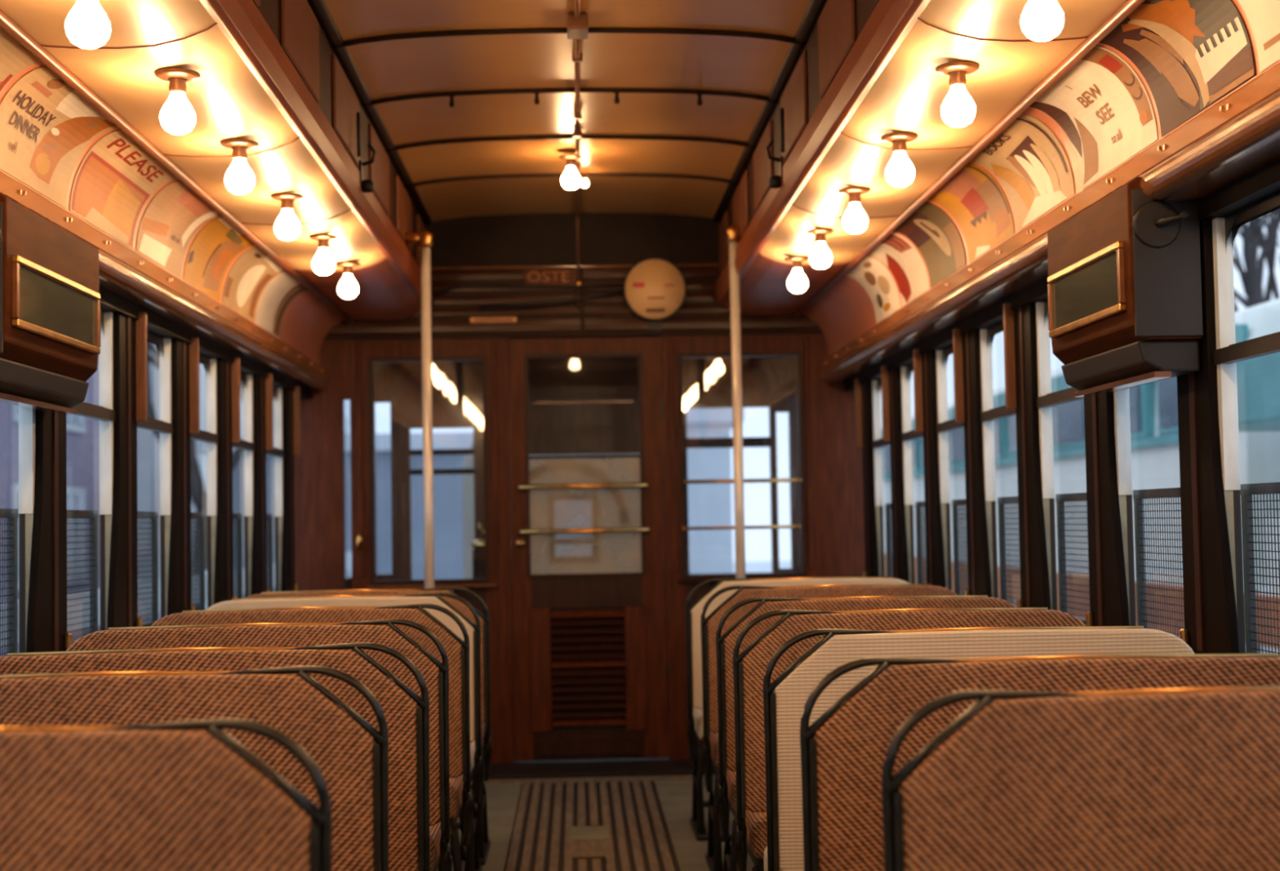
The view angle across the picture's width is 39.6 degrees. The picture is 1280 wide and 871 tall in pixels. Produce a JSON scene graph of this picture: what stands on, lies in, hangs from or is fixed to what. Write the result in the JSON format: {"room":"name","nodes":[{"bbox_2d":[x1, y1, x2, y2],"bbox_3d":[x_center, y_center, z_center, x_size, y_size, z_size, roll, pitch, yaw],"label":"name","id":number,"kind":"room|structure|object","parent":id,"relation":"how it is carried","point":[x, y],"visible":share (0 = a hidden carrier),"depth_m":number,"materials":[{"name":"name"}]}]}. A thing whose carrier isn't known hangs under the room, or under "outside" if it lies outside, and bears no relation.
{"room":"transit interior","nodes":[
{"label":"transit interior","id":0,"kind":"room"},
{"bbox_2d":[18,286,312,652],"bbox_3d":[-1.362,0.360,2.339,0.150,1.853,12.000,-1,-3,-2],"label":"window frames","id":1,"kind":"structure","parent":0,"point":[122,357],"depth_m":5.53,"materials":[{"name":"brown wood"}]},
{"bbox_2d":[0,508,25,656],"bbox_3d":[-1.435,0.082,3.910,0.071,0.958,0.555,-1,-3,-2],"label":"window","id":2,"kind":"structure","parent":1,"relation":"in","point":[11,514],"depth_m":4.13,"materials":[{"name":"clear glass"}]},
{"bbox_2d":[0,26,42,93],"bbox_3d":[-1.268,-0.681,3.344,0.135,0.199,0.580,-1,-3,-2],"label":"card","id":3,"kind":"object","parent":1,"relation":"attached to","point":[15,57],"visible":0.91,"depth_m":3.56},
{"bbox_2d":[0,192,100,414],"bbox_3d":[-1.327,-0.272,3.873,0.120,0.411,0.760,-1,-3,-2],"label":"sign box","id":4,"kind":"object","parent":1,"relation":"attached to","point":[50,296],"visible":1,"depth_m":3.84,"materials":[{"name":"brown wood"}]},
{"bbox_2d":[0,65,117,208],"bbox_3d":[-1.289,-0.653,3.948,0.135,0.199,0.570,-1,-3,-2],"label":"advertisement poster","id":5,"kind":"object","parent":1,"relation":"attached to","point":[46,125],"visible":1,"depth_m":3.93,"materials":[{"name":"paper"}]},
{"bbox_2d":[66,310,115,644],"bbox_3d":[-1.460,0.115,4.609,0.071,0.958,0.555,-1,-3,-2],"label":"window","id":6,"kind":"structure","parent":1,"relation":"in","point":[83,409],"depth_m":4.79,"materials":[{"name":"clear glass"}]},
{"bbox_2d":[69,128,177,249],"bbox_3d":[-1.311,-0.623,4.566,0.135,0.199,0.610,-1,-3,-2],"label":"card","id":7,"kind":"object","parent":1,"relation":"attached to","point":[113,182],"visible":0.99,"depth_m":4.53,"materials":[{"name":"paper"}]},
{"bbox_2d":[137,331,173,626],"bbox_3d":[-1.484,0.149,5.308,0.071,0.958,0.555,-1,-3,-2],"label":"window","id":8,"kind":"structure","parent":1,"relation":"in","point":[153,424],"depth_m":5.49,"materials":[{"name":"clear glass"}]},
{"bbox_2d":[0,8,352,390],"bbox_3d":[-1.271,-0.662,2.410,0.254,0.333,12.038,-1,-3,-2],"label":"trim","id":9,"kind":"structure","parent":1,"relation":"attached to","point":[125,273],"depth_m":5.27,"materials":[{"name":"paint"}]},
{"bbox_2d":[135,179,221,278],"bbox_3d":[-1.333,-0.594,5.181,0.135,0.199,0.560,-1,-3,-2],"label":"card","id":10,"kind":"object","parent":1,"relation":"attached to","point":[167,226],"visible":0.98,"depth_m":5.15,"materials":[{"name":"paper"}]},
{"bbox_2d":[190,354,218,610],"bbox_3d":[-1.509,0.182,6.006,0.071,0.958,0.555,-1,-3,-2],"label":"window","id":11,"kind":"structure","parent":1,"relation":"in","point":[203,436],"depth_m":6.22,"materials":[{"name":"clear glass"}]},
{"bbox_2d":[182,216,255,302],"bbox_3d":[-1.353,-0.566,5.769,0.135,0.199,0.560,-1,-3,-2],"label":"card","id":12,"kind":"object","parent":1,"relation":"attached to","point":[211,252],"visible":0.96,"depth_m":5.75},
{"bbox_2d":[232,372,254,598],"bbox_3d":[-1.534,0.215,6.705,0.071,0.958,0.555,-1,-3,-2],"label":"window","id":13,"kind":"structure","parent":1,"relation":"in","point":[243,445],"depth_m":6.92,"materials":[{"name":"clear glass"}]},
{"bbox_2d":[222,246,286,322],"bbox_3d":[-1.375,-0.537,6.383,0.135,0.199,0.590,-1,-3,-2],"label":"card","id":14,"kind":"object","parent":1,"relation":"attached to","point":[247,277],"visible":0.95,"depth_m":6.36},
{"bbox_2d":[266,386,284,591],"bbox_3d":[-1.558,0.248,7.404,0.071,0.958,0.555,-1,-3,-2],"label":"window","id":15,"kind":"structure","parent":1,"relation":"in","point":[277,452],"depth_m":7.62,"materials":[{"name":"clear glass"}]},
{"bbox_2d":[254,271,309,338],"bbox_3d":[-1.396,-0.509,6.982,0.135,0.199,0.550,-1,-3,-2],"label":"card","id":16,"kind":"object","parent":1,"relation":"attached to","point":[274,300],"visible":0.94,"depth_m":6.96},
{"bbox_2d":[0,0,421,320],"bbox_3d":[-1.161,-0.871,2.405,0.720,0.095,12.000,-1,-3,-2],"label":"ceiling light panel","id":17,"kind":"object","parent":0,"point":[228,101],"visible":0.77,"depth_m":4.28,"materials":[{"name":"beige paint"}]},
{"bbox_2d":[65,0,111,48],"bbox_3d":[-0.952,-0.733,3.067,0.094,0.130,0.094,-1,-3,-2],"label":"ceiling lamp","id":18,"kind":"object","parent":17,"relation":"attached to","point":[87,26],"visible":1,"depth_m":3.04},
{"bbox_2d":[154,67,200,134],"bbox_3d":[-0.976,-0.700,3.756,0.094,0.130,0.094,-1,-3,-2],"label":"ceiling lamp","id":19,"kind":"object","parent":17,"relation":"attached to","point":[177,116],"visible":1,"depth_m":3.73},
{"bbox_2d":[168,77,187,92],"bbox_3d":[-0.977,-0.737,3.757,0.044,0.034,0.044,-1,-3,-2],"label":"socket","id":20,"kind":"object","parent":19,"relation":"attached to","point":[175,84],"depth_m":3.74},
{"bbox_2d":[220,138,258,194],"bbox_3d":[-1.000,-0.667,4.444,0.094,0.130,0.094,-1,-3,-2],"label":"ceiling lamp","id":21,"kind":"object","parent":17,"relation":"attached to","point":[239,178],"visible":1,"depth_m":4.42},
{"bbox_2d":[231,146,248,159],"bbox_3d":[-1.001,-0.704,4.446,0.044,0.034,0.044,-1,-3,-2],"label":"socket","id":22,"kind":"object","parent":21,"relation":"attached to","point":[238,152],"depth_m":4.43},
{"bbox_2d":[271,192,303,239],"bbox_3d":[-1.026,-0.633,5.173,0.094,0.130,0.094,-1,-3,-2],"label":"ceiling lamp","id":23,"kind":"object","parent":17,"relation":"attached to","point":[286,227],"visible":1,"depth_m":5.15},
{"bbox_2d":[309,234,337,275],"bbox_3d":[-1.052,-0.598,5.912,0.094,0.130,0.094,-1,-3,-2],"label":"ceiling lamp","id":24,"kind":"object","parent":17,"relation":"attached to","point":[323,264],"visible":1,"depth_m":5.89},
{"bbox_2d":[334,262,360,298],"bbox_3d":[-1.074,-0.568,6.541,0.094,0.130,0.094,-1,-3,-2],"label":"ceiling lamp","id":25,"kind":"object","parent":17,"relation":"attached to","point":[348,288],"visible":1,"depth_m":6.52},
{"bbox_2d":[324,0,810,222],"bbox_3d":[-0.109,-1.334,2.464,1.520,0.101,12.000,-1,-3,-2],"label":"ceiling","id":26,"kind":"structure","parent":0,"point":[497,151],"depth_m":5.99,"materials":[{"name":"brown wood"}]},
{"bbox_2d":[558,154,582,189],"bbox_3d":[-0.272,-1.034,7.002,0.094,0.130,0.094,-1,-3,-2],"label":"ceiling lamp","id":27,"kind":"object","parent":26,"relation":"attached to","point":[571,179],"visible":1,"depth_m":6.98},
{"bbox_2d":[566,0,588,308],"bbox_3d":[-0.083,-1.112,2.449,0.061,0.454,11.990,-1,-3,-2],"label":"conduit","id":28,"kind":"object","parent":26,"relation":"attached to","point":[577,22],"visible":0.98,"depth_m":5.83,"materials":[{"name":"gold metal"}]},
{"bbox_2d":[345,336,801,763],"bbox_3d":[-0.323,0.501,9.231,2.600,2.300,1.600,-1,-3,-2],"label":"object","id":29,"kind":"structure","parent":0,"point":[771,382],"depth_m":9.96,"materials":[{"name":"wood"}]},
{"bbox_2d":[471,522,514,719],"bbox_3d":[-0.743,1.022,9.174,0.250,1.150,0.265,-1,-3,-2],"label":"stand","id":30,"kind":"object","parent":29,"relation":"on","point":[478,553],"visible":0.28,"depth_m":9.06,"materials":[{"name":"black metal"}]},
{"bbox_2d":[293,213,865,764],"bbox_3d":[-0.297,0.221,8.394,2.800,2.660,0.100,-1,-3,-2],"label":"wall","id":31,"kind":"structure","parent":0,"point":[497,249],"depth_m":8.41,"materials":[{"name":"brown wood"}]},
{"bbox_2d":[199,0,432,304],"bbox_3d":[-0.810,-1.101,2.518,0.077,0.456,12.180,-1,-3,-2],"label":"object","id":32,"kind":"structure","parent":31,"relation":"attached to","point":[319,89],"depth_m":5.11,"materials":[{"name":"brown wood"}]},
{"bbox_2d":[355,111,376,192],"bbox_3d":[-0.871,-0.899,5.671,0.054,0.242,0.111,-1,-3,-2],"label":"bracket","id":33,"kind":"object","parent":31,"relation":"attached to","point":[367,185],"visible":0.99,"depth_m":5.68,"materials":[{"name":"black metal"}]},
{"bbox_2d":[469,315,516,324],"bbox_3d":[-0.694,-0.546,8.398,0.224,0.034,0.012,-1,-3,-2],"label":"plate","id":34,"kind":"object","parent":31,"relation":"attached to","point":[493,319],"visible":1,"depth_m":8.40,"materials":[{"name":"gold metal"}]},
{"bbox_2d":[524,268,576,285],"bbox_3d":[-0.420,-0.750,8.420,0.260,0.080,0.009,-1,-3,-2],"label":"name plate","id":35,"kind":"object","parent":31,"relation":"attached to","point":[555,277],"visible":1,"depth_m":8.42,"materials":[{"name":"brown wood"}]},
{"bbox_2d":[435,257,686,330],"bbox_3d":[-0.371,-0.663,8.396,1.184,0.341,0.075,-1,-3,-2],"label":"register","id":36,"kind":"object","parent":31,"relation":"in","point":[654,290],"visible":1,"depth_m":8.38,"materials":[{"name":"beige metal"}]},
{"bbox_2d":[508,337,669,760],"bbox_3d":[-0.242,0.528,8.383,0.724,1.985,0.096,-1,-3,-2],"label":"door","id":37,"kind":"structure","parent":31,"relation":"in","point":[590,661],"depth_m":8.37,"materials":[{"name":"brown wood"}]},
{"bbox_2d":[518,482,648,489],"bbox_3d":[-0.267,0.238,8.361,0.609,0.025,0.062,-1,-3,-2],"label":"bar","id":38,"kind":"object","parent":37,"relation":"attached to","point":[618,485],"visible":1,"depth_m":8.33,"materials":[{"name":"gold metal"}]},
{"bbox_2d":[520,527,649,534],"bbox_3d":[-0.259,0.448,8.351,0.609,0.025,0.062,-1,-3,-2],"label":"bar","id":39,"kind":"object","parent":37,"relation":"attached to","point":[608,530],"visible":1,"depth_m":8.32,"materials":[{"name":"gold metal"}]},
{"bbox_2d":[681,524,800,531],"bbox_3d":[0.475,0.434,8.378,0.560,0.023,0.062,-1,-3,-2],"label":"bar","id":40,"kind":"object","parent":31,"relation":"attached to","point":[773,526],"visible":0.94,"depth_m":8.35,"materials":[{"name":"gold metal"}]},
{"bbox_2d":[683,477,801,484],"bbox_3d":[0.482,0.215,8.388,0.560,0.023,0.062,-1,-3,-2],"label":"bar","id":41,"kind":"object","parent":31,"relation":"attached to","point":[754,480],"visible":0.95,"depth_m":8.36,"materials":[{"name":"gold metal"}]},
{"bbox_2d":[712,0,930,306],"bbox_3d":[0.592,-1.124,2.568,0.077,0.456,12.180,-1,-3,-2],"label":"trim","id":42,"kind":"structure","parent":31,"relation":"attached to","point":[820,84],"depth_m":5.21,"materials":[{"name":"brown wood"}]},
{"bbox_2d":[765,108,784,188],"bbox_3d":[0.434,-0.920,5.718,0.054,0.242,0.111,-1,-3,-2],"label":"bracket","id":43,"kind":"object","parent":42,"relation":"attached to","point":[775,181],"visible":0.99,"depth_m":5.72,"materials":[{"name":"black metal"}]},
{"bbox_2d":[435,760,754,870],"bbox_3d":[-0.064,1.284,2.341,2.800,0.082,12.000,-1,-3,-2],"label":"floor","id":44,"kind":"structure","parent":0,"point":[620,815],"depth_m":6.83,"materials":[{"name":"grey wood"}]},
{"bbox_2d":[0,718,332,870],"bbox_3d":[-0.775,0.801,2.185,0.863,0.937,0.507,-1,-3,-2],"label":"seat","id":45,"kind":"object","parent":44,"relation":"on","point":[188,795],"visible":1,"depth_m":1.97,"materials":[{"name":"fabric"}]},
{"bbox_2d":[0,665,388,870],"bbox_3d":[-0.814,0.836,2.913,0.863,0.937,0.507,-1,-3,-2],"label":"seat","id":46,"kind":"object","parent":44,"relation":"on","point":[351,755],"visible":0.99,"depth_m":2.70,"materials":[{"name":"brown wicker"}]},
{"bbox_2d":[0,642,430,870],"bbox_3d":[-0.812,0.860,3.423,0.863,0.937,0.507,-1,-3,-2],"label":"seat","id":47,"kind":"object","parent":44,"relation":"on","point":[406,714],"visible":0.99,"depth_m":3.21,"materials":[{"name":"fabric"}]},
{"bbox_2d":[66,618,452,870],"bbox_3d":[-0.859,0.897,4.191,0.863,0.937,0.507,-1,-3,-2],"label":"seat","id":48,"kind":"object","parent":44,"relation":"on","point":[435,673],"visible":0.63,"depth_m":3.98,"materials":[{"name":"brown wicker"}]},
{"bbox_2d":[429,822,441,870],"bbox_3d":[-0.880,0.962,4.216,0.820,0.100,0.450,-1,-3,-2],"label":"cushion","id":49,"kind":"object","parent":48,"relation":"on","point":[435,833],"depth_m":4.05,"materials":[{"name":"brown wicker"}]},
{"bbox_2d":[151,604,472,870],"bbox_3d":[-0.883,0.932,4.930,0.863,0.937,0.507,-1,-3,-2],"label":"seat","id":50,"kind":"object","parent":44,"relation":"on","point":[457,651],"visible":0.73,"depth_m":4.72,"materials":[{"name":"brown wicker"}]},
{"bbox_2d":[448,774,463,819],"bbox_3d":[-0.904,0.997,4.955,0.820,0.100,0.450,-1,-3,-2],"label":"cushion","id":51,"kind":"object","parent":50,"relation":"on","point":[456,784],"depth_m":4.77,"materials":[{"name":"fabric"}]},
{"bbox_2d":[207,592,483,870],"bbox_3d":[-0.919,0.967,5.658,0.863,0.937,0.507,-1,-3,-2],"label":"seat","id":52,"kind":"object","parent":44,"relation":"on","point":[473,631],"visible":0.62,"depth_m":5.45,"materials":[{"name":"fabric"}]},
{"bbox_2d":[244,586,492,865],"bbox_3d":[-0.931,0.989,6.137,0.863,0.937,0.507,-1,-3,-2],"label":"seat","id":53,"kind":"object","parent":44,"relation":"on","point":[484,842],"visible":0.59,"depth_m":5.93,"materials":[{"name":"brown wicker"}]},
{"bbox_2d":[404,231,434,588],"bbox_3d":[-0.898,0.332,7.336,0.131,2.361,0.080,-1,-3,-2],"label":"pole","id":54,"kind":"object","parent":44,"relation":"on","point":[424,239],"visible":0.65,"depth_m":7.34,"materials":[{"name":"metal"}]},
{"bbox_2d":[725,226,745,578],"bbox_3d":[0.426,0.307,7.383,0.106,2.369,0.080,-1,-3,-2],"label":"pole","id":55,"kind":"object","parent":44,"relation":"on","point":[732,233],"visible":0.6,"depth_m":7.39,"materials":[{"name":"metal"}]},
{"bbox_2d":[684,577,910,841],"bbox_3d":[0.575,0.982,6.541,0.841,0.937,0.507,-1,-3,-2],"label":"seat","id":56,"kind":"object","parent":44,"relation":"on","point":[693,613],"visible":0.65,"depth_m":6.33,"materials":[{"name":"fabric"}]},
{"bbox_2d":[693,706,703,739],"bbox_3d":[0.597,1.046,6.568,0.798,0.100,0.450,-1,-3,-2],"label":"cushion","id":57,"kind":"object","parent":56,"relation":"on","point":[697,713],"depth_m":6.37,"materials":[{"name":"fabric"}]},
{"bbox_2d":[700,583,957,870],"bbox_3d":[0.606,0.948,5.833,0.841,0.937,0.507,-1,-3,-2],"label":"seat","id":58,"kind":"object","parent":44,"relation":"on","point":[709,624],"visible":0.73,"depth_m":5.61,"materials":[{"name":"brown wicker"}]},
{"bbox_2d":[709,731,719,767],"bbox_3d":[0.628,1.012,5.859,0.798,0.100,0.450,-1,-3,-2],"label":"cushion","id":59,"kind":"object","parent":58,"relation":"on","point":[713,739],"depth_m":5.68,"materials":[{"name":"brown wicker"}]},
{"bbox_2d":[715,595,1016,870],"bbox_3d":[0.618,0.908,4.984,0.841,0.937,0.507,-1,-3,-2],"label":"seat","id":60,"kind":"object","parent":44,"relation":"on","point":[725,644],"visible":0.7,"depth_m":4.76,"materials":[{"name":"brown wicker"}]},
{"bbox_2d":[725,768,736,810],"bbox_3d":[0.639,0.973,5.010,0.798,0.100,0.450,-1,-3,-2],"label":"cushion","id":61,"kind":"object","parent":60,"relation":"on","point":[731,780],"depth_m":4.83,"materials":[{"name":"brown wicker"}]},
{"bbox_2d":[733,607,1086,870],"bbox_3d":[0.629,0.877,4.324,0.841,0.937,0.507,-1,-3,-2],"label":"seat","id":62,"kind":"object","parent":44,"relation":"on","point":[749,668],"visible":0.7,"depth_m":4.10,"materials":[{"name":"fabric"}]},
{"bbox_2d":[744,808,767,859],"bbox_3d":[0.650,0.941,4.351,0.798,0.100,0.450,-1,-3,-2],"label":"cushion","id":63,"kind":"object","parent":62,"relation":"on","point":[755,823],"depth_m":4.13,"materials":[{"name":"fabric"}]},
{"bbox_2d":[763,626,1194,870],"bbox_3d":[0.649,0.843,3.605,0.841,0.937,0.507,-1,-3,-2],"label":"seat","id":64,"kind":"object","parent":44,"relation":"on","point":[784,700],"visible":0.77,"depth_m":3.38,"materials":[{"name":"fabric"}]},
{"bbox_2d":[800,653,1279,870],"bbox_3d":[0.657,0.810,2.906,0.841,0.937,0.507,-1,-3,-2],"label":"seat","id":65,"kind":"object","parent":44,"relation":"on","point":[843,753],"visible":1,"depth_m":2.68,"materials":[{"name":"brown wicker"}]},
{"bbox_2d":[881,685,1279,870],"bbox_3d":[0.709,0.785,2.383,0.841,0.937,0.507,-1,-3,-2],"label":"seat","id":66,"kind":"object","parent":44,"relation":"on","point":[1188,779],"visible":1,"depth_m":2.16,"materials":[{"name":"fabric"}]},
{"bbox_2d":[723,0,1126,315],"bbox_3d":[0.958,-0.904,2.481,0.720,0.095,12.000,-1,-3,-2],"label":"ceiling light panel","id":67,"kind":"object","parent":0,"point":[908,95],"visible":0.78,"depth_m":4.40,"materials":[{"name":"beige paint"}]},
{"bbox_2d":[784,256,809,293],"bbox_3d":[0.585,-0.594,6.600,0.094,0.130,0.094,-1,-3,-2],"label":"ceiling lamp","id":68,"kind":"object","parent":67,"relation":"attached to","point":[797,282],"visible":1,"depth_m":6.58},
{"bbox_2d":[806,228,834,269],"bbox_3d":[0.607,-0.624,5.971,0.094,0.130,0.094,-1,-3,-2],"label":"ceiling lamp","id":69,"kind":"object","parent":67,"relation":"attached to","point":[820,257],"visible":1,"depth_m":5.95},
{"bbox_2d":[838,186,870,233],"bbox_3d":[0.633,-0.659,5.232,0.094,0.130,0.094,-1,-3,-2],"label":"ceiling lamp","id":70,"kind":"object","parent":67,"relation":"attached to","point":[855,220],"visible":1,"depth_m":5.21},
{"bbox_2d":[880,132,917,186],"bbox_3d":[0.658,-0.694,4.504,0.094,0.130,0.094,-1,-3,-2],"label":"ceiling lamp","id":71,"kind":"object","parent":67,"relation":"attached to","point":[900,171],"visible":1,"depth_m":4.48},
{"bbox_2d":[935,61,979,127],"bbox_3d":[0.682,-0.727,3.815,0.094,0.130,0.094,-1,-3,-2],"label":"ceiling lamp","id":72,"kind":"object","parent":67,"relation":"attached to","point":[958,108],"visible":1,"depth_m":3.79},
{"bbox_2d":[947,71,966,86],"bbox_3d":[0.682,-0.763,3.817,0.044,0.034,0.044,-1,-3,-2],"label":"socket","id":73,"kind":"object","parent":72,"relation":"attached to","point":[957,78],"depth_m":3.80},
{"bbox_2d":[1020,0,1064,41],"bbox_3d":[0.707,-0.759,3.126,0.094,0.130,0.094,-1,-3,-2],"label":"ceiling lamp","id":74,"kind":"object","parent":67,"relation":"attached to","point":[1041,20],"visible":1,"depth_m":3.10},
{"bbox_2d":[844,158,1279,653],"bbox_3d":[1.240,0.319,2.433,0.150,1.853,12.000,-1,-3,-2],"label":"window frames","id":75,"kind":"structure","parent":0,"point":[1207,397],"depth_m":4.98,"materials":[{"name":"brown wood"}]},
{"bbox_2d":[844,255,901,323],"bbox_3d":[0.884,-0.556,6.824,0.135,0.199,0.530,-1,-3,-2],"label":"card","id":76,"kind":"object","parent":75,"relation":"attached to","point":[878,282],"visible":0.96,"depth_m":6.80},
{"bbox_2d":[871,378,893,577],"bbox_3d":[1.067,0.209,7.552,0.071,0.958,0.555,-1,-3,-2],"label":"window","id":77,"kind":"structure","parent":75,"relation":"in","point":[878,443],"depth_m":7.77,"materials":[{"name":"clear glass"}]},
{"bbox_2d":[867,231,928,306],"bbox_3d":[0.903,-0.582,6.280,0.135,0.199,0.500,-1,-3,-2],"label":"card","id":78,"kind":"object","parent":75,"relation":"attached to","point":[900,256],"visible":0.97,"depth_m":6.26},
{"bbox_2d":[901,363,926,583],"bbox_3d":[1.092,0.176,6.853,0.071,0.958,0.555,-1,-3,-2],"label":"window","id":79,"kind":"structure","parent":75,"relation":"in","point":[909,435],"depth_m":7.07,"materials":[{"name":"clear glass"}]},
{"bbox_2d":[893,201,966,288],"bbox_3d":[0.922,-0.608,5.726,0.135,0.199,0.550,-1,-3,-2],"label":"card","id":80,"kind":"object","parent":75,"relation":"attached to","point":[939,241],"visible":0.95,"depth_m":5.70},
{"bbox_2d":[936,344,968,595],"bbox_3d":[1.116,0.143,6.154,0.071,0.958,0.555,-1,-3,-2],"label":"window","id":81,"kind":"structure","parent":75,"relation":"in","point":[948,425],"depth_m":6.36,"materials":[{"name":"clear glass"}]},
{"bbox_2d":[927,162,1014,262],"bbox_3d":[0.943,-0.636,5.132,0.135,0.199,0.560,-1,-3,-2],"label":"card","id":82,"kind":"object","parent":75,"relation":"attached to","point":[981,209],"visible":0.91,"depth_m":5.11,"materials":[{"name":"paper"}]},
{"bbox_2d":[980,320,1021,607],"bbox_3d":[1.141,0.110,5.456,0.071,0.958,0.555,-1,-3,-2],"label":"window","id":83,"kind":"structure","parent":75,"relation":"in","point":[999,412],"depth_m":5.65,"materials":[{"name":"clear glass"}]},
{"bbox_2d":[969,112,1075,231],"bbox_3d":[0.964,-0.664,4.543,0.135,0.199,0.560,-1,-3,-2],"label":"card","id":84,"kind":"object","parent":75,"relation":"attached to","point":[1032,165],"visible":1,"depth_m":4.51,"materials":[{"name":"paper"}]},
{"bbox_2d":[794,0,1279,382],"bbox_3d":[1.073,-0.700,2.494,0.254,0.333,12.038,-1,-3,-2],"label":"trim","id":85,"kind":"structure","parent":75,"relation":"attached to","point":[1237,135],"depth_m":4.37,"materials":[{"name":"paint"}]},
{"bbox_2d":[1036,300,1089,624],"bbox_3d":[1.165,0.076,4.757,0.071,0.958,0.555,-1,-3,-2],"label":"window","id":86,"kind":"structure","parent":75,"relation":"in","point":[1067,395],"depth_m":4.92,"materials":[{"name":"clear glass"}]},
{"bbox_2d":[1029,44,1158,188],"bbox_3d":[0.986,-0.694,3.924,0.135,0.199,0.540,-1,-3,-2],"label":"card","id":87,"kind":"object","parent":75,"relation":"attached to","point":[1104,109],"visible":0.99,"depth_m":3.90,"materials":[{"name":"paper"}]},
{"bbox_2d":[1047,177,1203,396],"bbox_3d":[1.058,-0.312,3.914,0.158,0.411,0.690,-1,-3,-2],"label":"sign box","id":88,"kind":"object","parent":75,"relation":"attached to","point":[1125,295],"visible":0.98,"depth_m":3.68,"materials":[{"name":"brown wood"}]},
{"bbox_2d":[1124,377,1184,637],"bbox_3d":[1.190,0.043,4.058,0.071,0.958,0.555,-1,-3,-2],"label":"window","id":89,"kind":"structure","parent":75,"relation":"in","point":[1139,495],"depth_m":4.22,"materials":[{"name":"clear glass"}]},
{"bbox_2d":[1099,0,1256,137],"bbox_3d":[1.005,-0.720,3.378,0.135,0.199,0.505,-1,-3,-2],"label":"card","id":90,"kind":"object","parent":75,"relation":"attached to","point":[1190,55],"visible":0.97,"depth_m":3.38,"materials":[{"name":"paper"}]},
{"bbox_2d":[1213,191,1279,656],"bbox_3d":[1.214,0.010,3.359,0.071,0.958,0.555,-1,-3,-2],"label":"window","id":91,"kind":"structure","parent":75,"relation":"in","point":[1269,344],"depth_m":3.56,"materials":[{"name":"clear glass"}]},
{"bbox_2d":[1237,0,1279,71],"bbox_3d":[1.025,-0.746,2.811,0.135,0.199,0.590,-1,-3,-2],"label":"card","id":92,"kind":"object","parent":75,"relation":"attached to","point":[1263,16],"visible":1,"depth_m":3.06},
{"label":"outside","id":93,"kind":"structure","parent":0,"visible":0},
{"bbox_2d":[733,560,791,573],"bbox_3d":[-1.015,3.472,29.852,80.000,0.100,100.000,-1,-3,-2],"label":"ground","id":94,"kind":"structure","parent":93,"point":[763,566],"depth_m":72.02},
{"bbox_2d":[0,354,100,656],"bbox_3d":[-10.908,0.121,25.156,4.400,6.500,11.400,-1,-3,-2],"label":"building","id":95,"kind":"structure","parent":94,"relation":"on","point":[82,433],"depth_m":28.26,"materials":[{"name":"grey concrete"}]},
{"bbox_2d":[0,551,351,646],"bbox_3d":[-3.240,1.851,13.322,0.100,1.670,17.000,-1,-3,-2],"label":"barrier","id":96,"kind":"object","parent":94,"relation":"on","point":[348,553],"visible":0.07,"depth_m":11.19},
{"bbox_2d":[146,341,244,610],"bbox_3d":[-6.593,0.012,24.633,3.046,6.551,2.845,-2,-3,26],"label":"bare tree","id":97,"kind":"object","parent":94,"relation":"on","point":[198,494],"visible":0.04,"depth_m":24.01,"materials":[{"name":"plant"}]},
{"bbox_2d":[137,343,350,624],"bbox_3d":[-11.399,0.813,46.142,4.900,7.100,27.400,-1,-3,-2],"label":"building","id":98,"kind":"structure","parent":94,"relation":"on","point":[148,445],"depth_m":32.73,"materials":[{"name":"grey concrete"}]},
{"bbox_2d":[195,431,473,598],"bbox_3d":[-4.460,1.827,30.310,4.600,3.350,7.400,-1,-3,-2],"label":"building","id":99,"kind":"structure","parent":94,"relation":"on","point":[447,488],"depth_m":26.86,"materials":[{"name":"stone"}]},
{"bbox_2d":[462,441,641,578],"bbox_3d":[-0.614,1.138,15.123,1.420,2.370,5.655,-1,-3,-2],"label":"coach ahead","id":100,"kind":"object","parent":94,"relation":"on","point":[595,508],"visible":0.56,"depth_m":12.37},
{"bbox_2d":[686,408,744,573],"bbox_3d":[0.775,1.546,30.006,1.450,3.700,6.400,-1,-3,-2],"label":"building","id":101,"kind":"structure","parent":94,"relation":"on","point":[709,504],"depth_m":27.03,"materials":[{"name":"white concrete"}]},
{"bbox_2d":[881,297,1279,638],"bbox_3d":[4.520,1.054,16.738,2.599,3.310,12.800,-1,-3,-2],"label":"building","id":102,"kind":"structure","parent":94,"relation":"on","point":[1153,406],"depth_m":12.23,"materials":[{"name":"beige paint"}]},
{"bbox_2d":[884,553,1279,653],"bbox_3d":[2.335,1.762,13.522,0.100,1.670,17.000,-1,-3,-2],"label":"barrier","id":103,"kind":"object","parent":94,"relation":"on","point":[885,554],"visible":0.04,"depth_m":8.39,"materials":[{"name":"orange paint"}]},
{"bbox_2d":[1232,208,1279,311],"bbox_3d":[6.535,-0.647,19.482,3.428,6.910,4.826,-2,-3,23],"label":"bare tree","id":104,"kind":"object","parent":94,"relation":"on","point":[1252,289],"visible":0.16,"depth_m":18.79,"materials":[{"name":"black plant"}]},
{"bbox_2d":[1236,351,1279,652],"bbox_3d":[3.889,0.961,9.182,1.400,2.810,1.550,-1,-3,-2],"label":"building","id":105,"kind":"structure","parent":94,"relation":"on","point":[1258,379],"depth_m":9.18,"materials":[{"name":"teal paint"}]},
{"bbox_2d":[1237,214,1279,303],"bbox_3d":[8.081,-1.001,24.081,5.412,7.982,3.379,-1,-3,-2],"label":"bare tree","id":106,"kind":"object","parent":94,"relation":"on","point":[1268,294],"visible":0.04,"depth_m":24.16,"materials":[{"name":"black plant"}]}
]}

